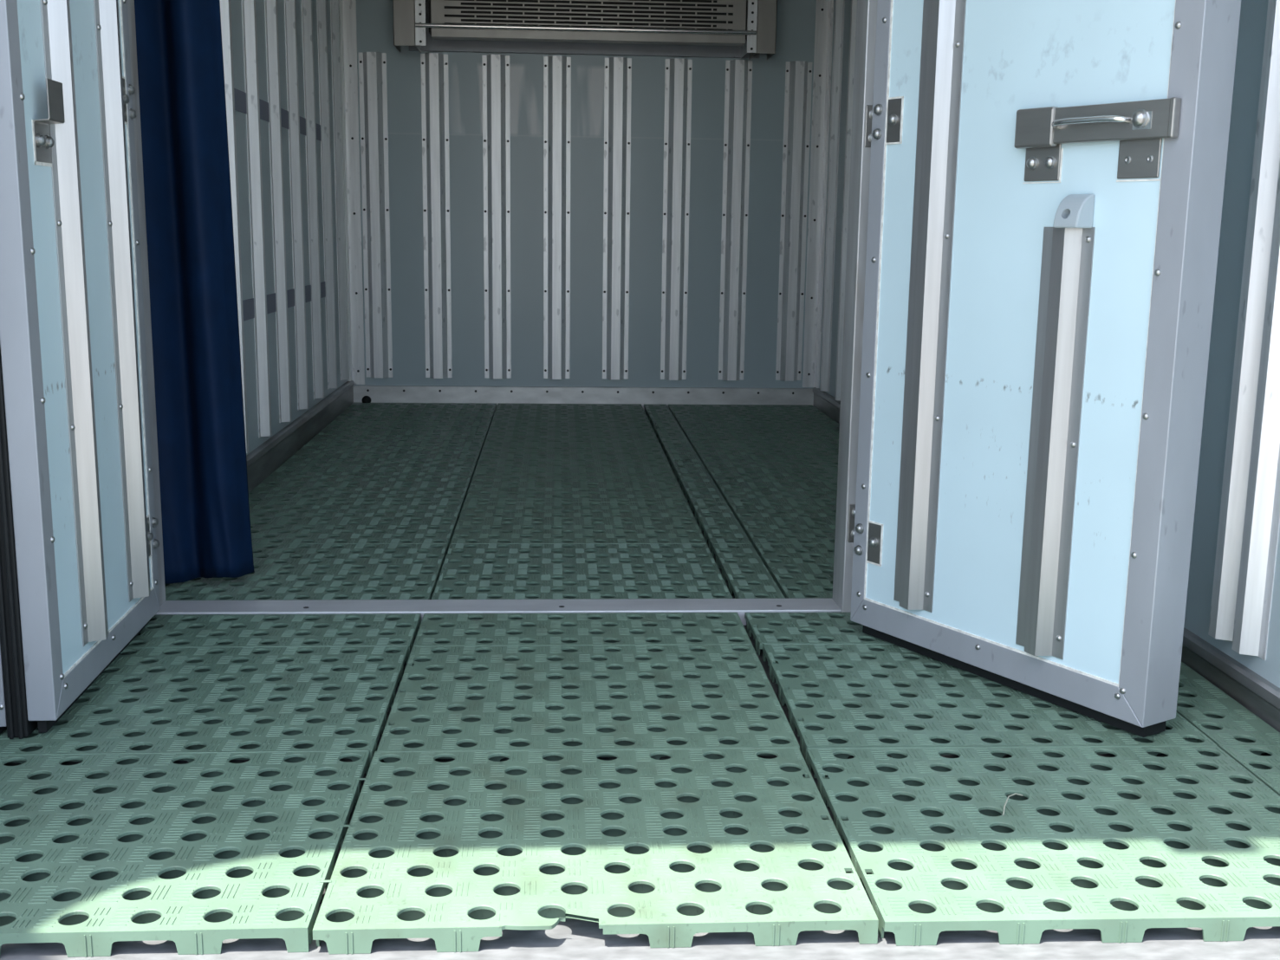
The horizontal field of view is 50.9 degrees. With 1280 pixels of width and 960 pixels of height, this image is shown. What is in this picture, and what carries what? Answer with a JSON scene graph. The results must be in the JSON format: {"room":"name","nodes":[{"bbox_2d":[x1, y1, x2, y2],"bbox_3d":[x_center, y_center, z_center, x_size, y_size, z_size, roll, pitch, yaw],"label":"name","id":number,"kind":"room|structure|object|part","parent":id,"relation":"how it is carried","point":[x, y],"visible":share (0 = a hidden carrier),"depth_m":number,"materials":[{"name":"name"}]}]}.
{"room":"cargo space","nodes":[
{"label":"cargo space","id":0,"kind":"room"},
{"bbox_2d":[219,0,349,454],"bbox_3d":[-1.353,-1.139,4.067,0.122,2.585,5.475,0,11,-4],"label":"wall","id":1,"kind":"structure","parent":0,"point":[288,200],"depth_m":5.30,"materials":[{"name":"metal"}]},
{"bbox_2d":[0,0,160,739],"bbox_3d":[-1.099,-0.723,2.527,0.143,2.270,0.724,0,11,-5],"label":"door","id":2,"kind":"structure","parent":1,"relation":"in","point":[79,576],"depth_m":2.44,"materials":[{"name":"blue metal"}]},
{"bbox_3d":[-1.094,0.333,2.732,0.048,0.061,0.712,0,11,-5],"label":"rail","id":3,"kind":"part","parent":2,"relation":"part of","materials":[{"name":"grey metal"}]},
{"bbox_3d":[-1.084,-0.797,2.818,0.003,0.088,0.044,0,11,-5],"label":"hinge plate","id":4,"kind":"part","parent":2,"relation":"part of","materials":[{"name":"silver metal"}]},
{"bbox_3d":[-1.097,0.128,2.991,0.003,0.088,0.044,0,11,-5],"label":"hinge plate","id":5,"kind":"part","parent":2,"relation":"part of","materials":[{"name":"silver metal"}]},
{"bbox_2d":[233,88,321,141],"bbox_3d":[-1.354,-1.288,4.580,0.002,0.070,3.135,0,11,-4],"label":"band","id":6,"kind":"object","parent":1,"relation":"attached to","point":[240,96],"visible":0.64,"depth_m":4.95,"materials":[{"name":"grey metal"}]},
{"bbox_2d":[242,281,325,321],"bbox_3d":[-1.363,-0.600,4.708,0.002,0.070,3.135,0,11,-4],"label":"band","id":7,"kind":"object","parent":1,"relation":"attached to","point":[248,305],"visible":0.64,"depth_m":5.08,"materials":[{"name":"grey metal"}]},
{"bbox_2d":[246,380,354,493],"bbox_3d":[-1.376,-0.093,5.099,0.027,0.150,3.781,0,11,-4],"label":"baseboard","id":8,"kind":"structure","parent":1,"relation":"attached to","point":[271,454],"depth_m":5.41,"materials":[{"name":"metal"}]},
{"bbox_3d":[-0.033,-1.998,3.031,2.443,0.023,0.023,0,11,-4],"label":"rail","id":9,"kind":"object","parent":1,"relation":"attached to","visible":0},
{"bbox_2d":[134,0,254,584],"bbox_3d":[-1.106,-0.867,3.181,0.280,2.288,0.100,-1,11,-10],"label":"curtain","id":10,"kind":"object","parent":9,"relation":"hanging from","point":[206,532],"visible":0.71,"depth_m":3.26,"materials":[{"name":"blue fabric"}]},
{"bbox_2d":[353,0,816,388],"bbox_3d":[-0.270,-1.645,6.856,2.625,2.585,0.126,0,11,-4],"label":"wall","id":11,"kind":"structure","parent":0,"point":[528,219],"depth_m":6.87,"materials":[{"name":"metal"}]},
{"bbox_2d":[338,0,364,384],"bbox_3d":[-1.446,-1.698,6.711,0.078,2.460,0.070,0,11,-4],"label":"trim","id":12,"kind":"structure","parent":11,"relation":"attached to","point":[347,8],"depth_m":6.78,"materials":[{"name":"metal"}]},
{"bbox_2d":[353,385,813,410],"bbox_3d":[-0.284,-0.427,7.042,2.445,0.121,0.029,0,11,-4],"label":"baseboard","id":13,"kind":"structure","parent":11,"relation":"attached to","point":[666,396],"depth_m":7.03,"materials":[{"name":"metal"}]},
{"bbox_2d":[392,0,777,59],"bbox_3d":[-0.262,-2.367,6.541,1.840,0.550,0.299,0,11,-4],"label":"air conditioning unit","id":14,"kind":"object","parent":11,"relation":"attached to","point":[717,29],"visible":1,"depth_m":6.47,"materials":[{"name":"grey metal"}]},
{"bbox_3d":[-0.249,-2.401,6.545,1.535,0.485,0.225,0,11,-4],"label":"casing","id":15,"kind":"part","parent":14,"relation":"part of","materials":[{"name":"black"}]},
{"bbox_2d":[430,0,746,45],"bbox_3d":[-0.243,-2.373,6.464,1.507,0.504,0.100,0,11,-4],"label":"grille","id":16,"kind":"object","parent":14,"relation":"attached to","point":[714,22],"depth_m":6.45,"materials":[{"name":"metal"}]},
{"bbox_2d":[802,0,833,388],"bbox_3d":[0.916,-1.693,6.857,0.078,2.460,0.070,0,11,-4],"label":"trim","id":17,"kind":"structure","parent":11,"relation":"attached to","point":[824,9],"depth_m":6.92,"materials":[{"name":"metal"}]},
{"bbox_2d":[3,413,1271,903],"bbox_3d":[-0.131,0.154,4.548,2.625,0.100,5.335,0,11,-4],"label":"floor","id":18,"kind":"structure","parent":0,"point":[764,664],"depth_m":2.46,"materials":[{"name":"metal"}]},
{"bbox_2d":[0,750,370,957],"bbox_3d":[-0.827,0.545,2.035,0.749,0.036,0.612,0,11,-4],"label":"floor panel","id":19,"kind":"object","parent":18,"relation":"on","point":[101,850],"visible":0.99,"depth_m":1.99,"materials":[{"name":"green plastic"}]},
{"bbox_2d":[314,878,336,884],"bbox_3d":[-0.440,0.564,1.881,0.028,0.005,0.018,0,11,-4],"label":"clip","id":20,"kind":"object","parent":19,"relation":"on","point":[333,882],"visible":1,"depth_m":1.88,"materials":[{"name":"green plastic"}]},
{"bbox_2d":[335,823,355,829],"bbox_3d":[-0.450,0.531,2.056,0.028,0.005,0.018,0,11,-4],"label":"clip","id":21,"kind":"object","parent":19,"relation":"on","point":[353,825],"visible":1,"depth_m":2.06,"materials":[{"name":"green plastic"}]},
{"bbox_2d":[352,777,370,781],"bbox_3d":[-0.461,0.498,2.230,0.028,0.005,0.018,0,11,-4],"label":"clip","id":22,"kind":"object","parent":19,"relation":"on","point":[355,778],"visible":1,"depth_m":2.23,"materials":[{"name":"green plastic"}]},
{"bbox_2d":[0,645,409,765],"bbox_3d":[-0.861,0.434,2.628,0.749,0.036,0.605,0,11,-4],"label":"floor panel","id":23,"kind":"object","parent":18,"relation":"on","point":[338,698],"visible":0.84,"depth_m":2.58,"materials":[{"name":"green plastic"}]},
{"bbox_2d":[126,613,421,656],"bbox_3d":[-0.885,0.355,3.046,0.749,0.036,0.251,0,11,-4],"label":"floor panel","id":24,"kind":"object","parent":18,"relation":"on","point":[352,629],"visible":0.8,"depth_m":3.04,"materials":[{"name":"green plastic"}]},
{"bbox_2d":[164,543,448,600],"bbox_3d":[-0.905,0.255,3.579,0.737,0.036,0.605,0,11,-4],"label":"floor panel","id":25,"kind":"object","parent":18,"relation":"on","point":[282,571],"visible":0.7,"depth_m":3.53,"materials":[{"name":"green plastic"}]},
{"bbox_2d":[248,501,462,548],"bbox_3d":[-0.941,0.144,4.172,0.737,0.036,0.605,0,11,-4],"label":"floor panel","id":26,"kind":"object","parent":18,"relation":"on","point":[270,522],"visible":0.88,"depth_m":4.17,"materials":[{"name":"green plastic"}]},
{"bbox_2d":[248,468,474,505],"bbox_3d":[-0.977,0.033,4.764,0.737,0.036,0.605,0,11,-4],"label":"floor panel","id":27,"kind":"object","parent":18,"relation":"on","point":[282,484],"visible":0.95,"depth_m":4.74,"materials":[{"name":"green plastic"}]},
{"bbox_2d":[276,443,482,472],"bbox_3d":[-1.014,-0.079,5.357,0.737,0.036,0.605,0,11,-4],"label":"floor panel","id":28,"kind":"object","parent":18,"relation":"on","point":[310,456],"visible":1,"depth_m":5.34,"materials":[{"name":"green plastic"}]},
{"bbox_2d":[331,406,495,426],"bbox_3d":[-1.086,-0.301,6.542,0.737,0.036,0.605,0,11,-4],"label":"floor panel","id":29,"kind":"object","parent":18,"relation":"on","point":[352,414],"visible":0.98,"depth_m":6.52,"materials":[{"name":"green plastic"}]},
{"bbox_2d":[350,402,496,409],"bbox_3d":[-1.109,-0.371,6.911,0.737,0.036,0.150,0,11,-4],"label":"floor panel","id":30,"kind":"object","parent":18,"relation":"on","point":[484,405],"visible":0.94,"depth_m":6.91,"materials":[{"name":"green plastic"}]},
{"bbox_2d":[361,396,370,402],"bbox_3d":[-1.415,-0.412,6.952,0.048,0.047,0.026,0,11,-4],"label":"plug","id":31,"kind":"object","parent":30,"relation":"on","point":[366,399],"visible":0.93,"depth_m":6.94,"materials":[{"name":"black rubber"}]},
{"bbox_2d":[155,598,841,625],"bbox_3d":[-0.331,0.322,3.260,1.634,0.039,0.105,0,11,-4],"label":"trim","id":32,"kind":"structure","parent":18,"relation":"on","point":[739,606],"depth_m":3.25,"materials":[{"name":"metal"}]},
{"bbox_2d":[496,402,643,408],"bbox_3d":[-0.363,-0.369,6.957,0.749,0.035,0.150,0,11,-4],"label":"floor panel","id":33,"kind":"object","parent":18,"relation":"on","point":[499,405],"visible":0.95,"depth_m":6.96,"materials":[{"name":"green plastic"}]},
{"bbox_2d":[491,407,650,424],"bbox_3d":[-0.341,-0.300,6.588,0.749,0.035,0.605,0,11,-4],"label":"floor panel","id":34,"kind":"object","parent":18,"relation":"on","point":[502,415],"visible":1,"depth_m":6.57,"materials":[{"name":"green plastic"}]},
{"bbox_2d":[450,501,706,543],"bbox_3d":[-0.196,0.146,4.218,0.749,0.035,0.605,0,11,-4],"label":"floor panel","id":35,"kind":"object","parent":18,"relation":"on","point":[478,522],"visible":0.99,"depth_m":4.20,"materials":[{"name":"green plastic"}]},
{"bbox_2d":[431,543,732,599],"bbox_3d":[-0.159,0.257,3.625,0.749,0.036,0.605,0,11,-4],"label":"floor panel","id":36,"kind":"object","parent":18,"relation":"on","point":[469,571],"visible":0.97,"depth_m":3.60,"materials":[{"name":"green plastic"}]},
{"bbox_2d":[413,612,751,645],"bbox_3d":[-0.132,0.357,3.092,0.749,0.035,0.251,0,11,-4],"label":"floor panel","id":37,"kind":"object","parent":18,"relation":"on","point":[574,628],"visible":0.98,"depth_m":3.08,"materials":[{"name":"green plastic"}]},
{"bbox_2d":[376,643,799,762],"bbox_3d":[-0.106,0.436,2.673,0.749,0.035,0.605,0,11,-4],"label":"floor panel","id":38,"kind":"object","parent":18,"relation":"on","point":[549,697],"visible":0.99,"depth_m":2.62,"materials":[{"name":"green plastic"}]},
{"bbox_2d":[312,747,878,954],"bbox_3d":[-0.072,0.548,2.078,0.749,0.035,0.615,0,11,-4],"label":"floor panel","id":39,"kind":"object","parent":18,"relation":"on","point":[457,854],"visible":1,"depth_m":1.99,"materials":[{"name":"green plastic"}]},
{"bbox_2d":[643,403,668,413],"bbox_3d":[0.083,-0.368,6.985,0.119,0.036,0.150,0,11,-4],"label":"floor panel","id":40,"kind":"object","parent":18,"relation":"on","point":[646,406],"visible":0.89,"depth_m":6.98,"materials":[{"name":"green plastic"}]},
{"bbox_2d":[645,408,678,431],"bbox_3d":[0.105,-0.299,6.615,0.119,0.036,0.605,0,11,-4],"label":"floor panel","id":41,"kind":"object","parent":18,"relation":"on","point":[657,416],"visible":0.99,"depth_m":6.60,"materials":[{"name":"green plastic"}]},
{"bbox_2d":[654,424,690,451],"bbox_3d":[0.142,-0.188,6.023,0.119,0.036,0.605,0,11,-4],"label":"floor panel","id":42,"kind":"object","parent":18,"relation":"on","point":[667,434],"visible":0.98,"depth_m":6.00,"materials":[{"name":"green plastic"}]},
{"bbox_2d":[663,445,706,477],"bbox_3d":[0.178,-0.076,5.430,0.119,0.036,0.605,0,11,-4],"label":"floor panel","id":43,"kind":"object","parent":18,"relation":"on","point":[681,458],"visible":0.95,"depth_m":5.41,"materials":[{"name":"green plastic"}]},
{"bbox_2d":[675,470,726,510],"bbox_3d":[0.214,0.035,4.838,0.119,0.036,0.605,0,11,-4],"label":"floor panel","id":44,"kind":"object","parent":18,"relation":"on","point":[698,485],"visible":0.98,"depth_m":4.82,"materials":[{"name":"green plastic"}]},
{"bbox_2d":[691,501,751,552],"bbox_3d":[0.251,0.146,4.245,0.119,0.036,0.605,0,11,-4],"label":"floor panel","id":45,"kind":"object","parent":18,"relation":"on","point":[718,523],"visible":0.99,"depth_m":4.22,"materials":[{"name":"green plastic"}]},
{"bbox_2d":[668,404,817,409],"bbox_3d":[0.532,-0.367,7.013,0.767,0.036,0.150,0,11,-4],"label":"floor panel","id":46,"kind":"object","parent":18,"relation":"on","point":[800,406],"visible":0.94,"depth_m":7.01,"materials":[{"name":"green plastic"}]},
{"bbox_2d":[711,543,785,598],"bbox_3d":[0.287,0.258,3.653,0.119,0.036,0.605,0,11,-4],"label":"floor panel","id":47,"kind":"object","parent":18,"relation":"on","point":[746,575],"visible":0.96,"depth_m":3.63,"materials":[{"name":"green plastic"}]},
{"bbox_2d":[669,408,839,426],"bbox_3d":[0.555,-0.298,6.643,0.767,0.036,0.605,0,11,-4],"label":"floor panel","id":48,"kind":"object","parent":18,"relation":"on","point":[683,416],"visible":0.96,"depth_m":6.62,"materials":[{"name":"green plastic"}]},
{"bbox_2d":[728,501,836,548],"bbox_3d":[0.700,0.147,4.273,0.767,0.036,0.605,0,11,-4],"label":"floor panel","id":49,"kind":"object","parent":18,"relation":"on","point":[762,522],"visible":0.33,"depth_m":4.26,"materials":[{"name":"green plastic"}]},
{"bbox_2d":[754,543,834,598],"bbox_3d":[0.736,0.259,3.680,0.767,0.036,0.605,0,11,-4],"label":"floor panel","id":50,"kind":"object","parent":18,"relation":"on","point":[799,570],"visible":0.12,"depth_m":3.68,"materials":[{"name":"green plastic"}]},
{"bbox_2d":[744,612,891,655],"bbox_3d":[0.632,0.358,3.139,0.749,0.036,0.247,0,11,-4],"label":"floor panel","id":51,"kind":"object","parent":18,"relation":"on","point":[765,627],"visible":0.38,"depth_m":3.12,"materials":[{"name":"green plastic"}]},
{"bbox_2d":[762,643,1217,760],"bbox_3d":[0.659,0.438,2.714,0.749,0.036,0.605,0,11,-2],"label":"floor panel","id":52,"kind":"object","parent":18,"relation":"on","point":[834,695],"visible":0.67,"depth_m":2.60,"materials":[{"name":"green plastic"}]},
{"bbox_2d":[805,745,1279,946],"bbox_3d":[0.684,0.551,2.115,0.749,0.036,0.615,0,11,-3],"label":"floor panel","id":53,"kind":"object","parent":18,"relation":"on","point":[1123,846],"visible":1,"depth_m":2.05,"materials":[{"name":"green plastic"}]},
{"bbox_2d":[1002,792,1022,815],"bbox_3d":[0.593,0.515,2.148,0.010,0.020,0.071,9,14,39],"label":"stem","id":54,"kind":"object","parent":53,"relation":"on","point":[1009,796],"visible":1,"depth_m":2.14,"materials":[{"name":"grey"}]},
{"bbox_2d":[1176,661,1279,747],"bbox_3d":[1.107,0.441,2.733,0.144,0.036,0.605,0,11,-2],"label":"floor panel","id":55,"kind":"object","parent":18,"relation":"on","point":[1217,715],"visible":0.54,"depth_m":2.58,"materials":[{"name":"green plastic"}]},
{"bbox_2d":[1218,744,1279,796],"bbox_3d":[1.139,0.552,2.139,0.155,0.036,0.615,0,11,-3],"label":"floor panel","id":56,"kind":"object","parent":18,"relation":"on","point":[1265,769],"visible":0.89,"depth_m":2.37,"materials":[{"name":"green plastic"}]},
{"bbox_2d":[818,0,1279,688],"bbox_3d":[1.146,-1.133,4.221,0.122,2.585,5.475,0,11,-4],"label":"wall","id":57,"kind":"structure","parent":0,"point":[1233,596],"depth_m":2.68,"materials":[{"name":"metal"}]},
{"bbox_2d":[0,895,1279,959],"bbox_3d":[0.037,0.670,1.804,2.625,0.100,0.260,0,11,-4],"label":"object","id":58,"kind":"structure","parent":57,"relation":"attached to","point":[573,938],"depth_m":1.79,"materials":[{"name":"metal"}]},
{"bbox_2d":[812,387,840,423],"bbox_3d":[1.037,-0.078,5.250,0.027,0.130,3.781,0,11,-4],"label":"baseboard","id":59,"kind":"structure","parent":57,"relation":"attached to","point":[823,401],"depth_m":6.74,"materials":[{"name":"metal"}]},
{"bbox_2d":[1181,627,1279,732],"bbox_3d":[1.204,0.450,2.528,0.027,0.097,1.561,0,11,-4],"label":"baseboard","id":60,"kind":"structure","parent":57,"relation":"attached to","point":[1259,696],"depth_m":2.69,"materials":[{"name":"metal"}]},
{"bbox_3d":[-0.036,-0.929,3.043,2.445,2.585,0.107,0,11,-4],"label":"wall","id":61,"kind":"structure","parent":0,"visible":0},
{"bbox_2d":[127,0,165,621],"bbox_3d":[-1.149,-0.843,2.990,0.037,2.405,0.117,0,11,-4],"label":"trim","id":62,"kind":"structure","parent":61,"relation":"attached to","point":[130,3],"depth_m":3.10,"materials":[{"name":"metal"}]},
{"bbox_2d":[832,0,877,612],"bbox_3d":[0.532,-0.837,3.083,0.062,2.405,0.137,0,11,-4],"label":"trim","id":63,"kind":"structure","parent":61,"relation":"attached to","point":[867,9],"depth_m":3.14,"materials":[{"name":"metal"}]},
{"bbox_2d":[850,0,1241,737],"bbox_3d":[0.731,-0.706,2.560,0.140,2.266,0.785,-6,13,-33],"label":"door","id":64,"kind":"structure","parent":63,"relation":"attached to","point":[1047,178],"depth_m":2.54,"materials":[{"name":"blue metal"}]},
{"bbox_3d":[0.520,0.140,2.985,0.003,0.088,0.044,-6,13,-33],"label":"hinge plate","id":65,"kind":"part","parent":64,"relation":"part of","materials":[{"name":"silver metal"}]},
{"bbox_3d":[0.533,-0.753,2.818,0.003,0.088,0.044,-6,13,-33],"label":"hinge plate","id":66,"kind":"part","parent":64,"relation":"part of","materials":[{"name":"silver metal"}]},
{"bbox_3d":[0.735,0.350,2.770,0.096,0.061,0.783,-6,13,-33],"label":"rail","id":67,"kind":"part","parent":64,"relation":"part of","materials":[{"name":"grey metal"}]},
{"bbox_3d":[0.750,-0.602,2.501,0.004,0.088,0.082,-6,13,-33],"label":"mounting plate","id":68,"kind":"part","parent":64,"relation":"part of","materials":[{"name":"silver metal"}]},
{"bbox_3d":[0.792,-0.632,2.374,0.028,0.018,0.160,-6,13,-33],"label":"handle","id":69,"kind":"part","parent":64,"relation":"part of","materials":[{"name":"silver metal"}]},
{"bbox_3d":[0.865,-0.568,2.327,0.004,0.088,0.085,-6,13,-33],"label":"mounting plate","id":70,"kind":"part","parent":64,"relation":"part of","materials":[{"name":"silver metal"}]},
{"bbox_3d":[0.858,-0.614,2.297,0.001,0.029,0.037,-6,13,-33],"label":"washer plate","id":71,"kind":"part","parent":64,"relation":"part of","materials":[{"name":"silver metal"}]}
]}

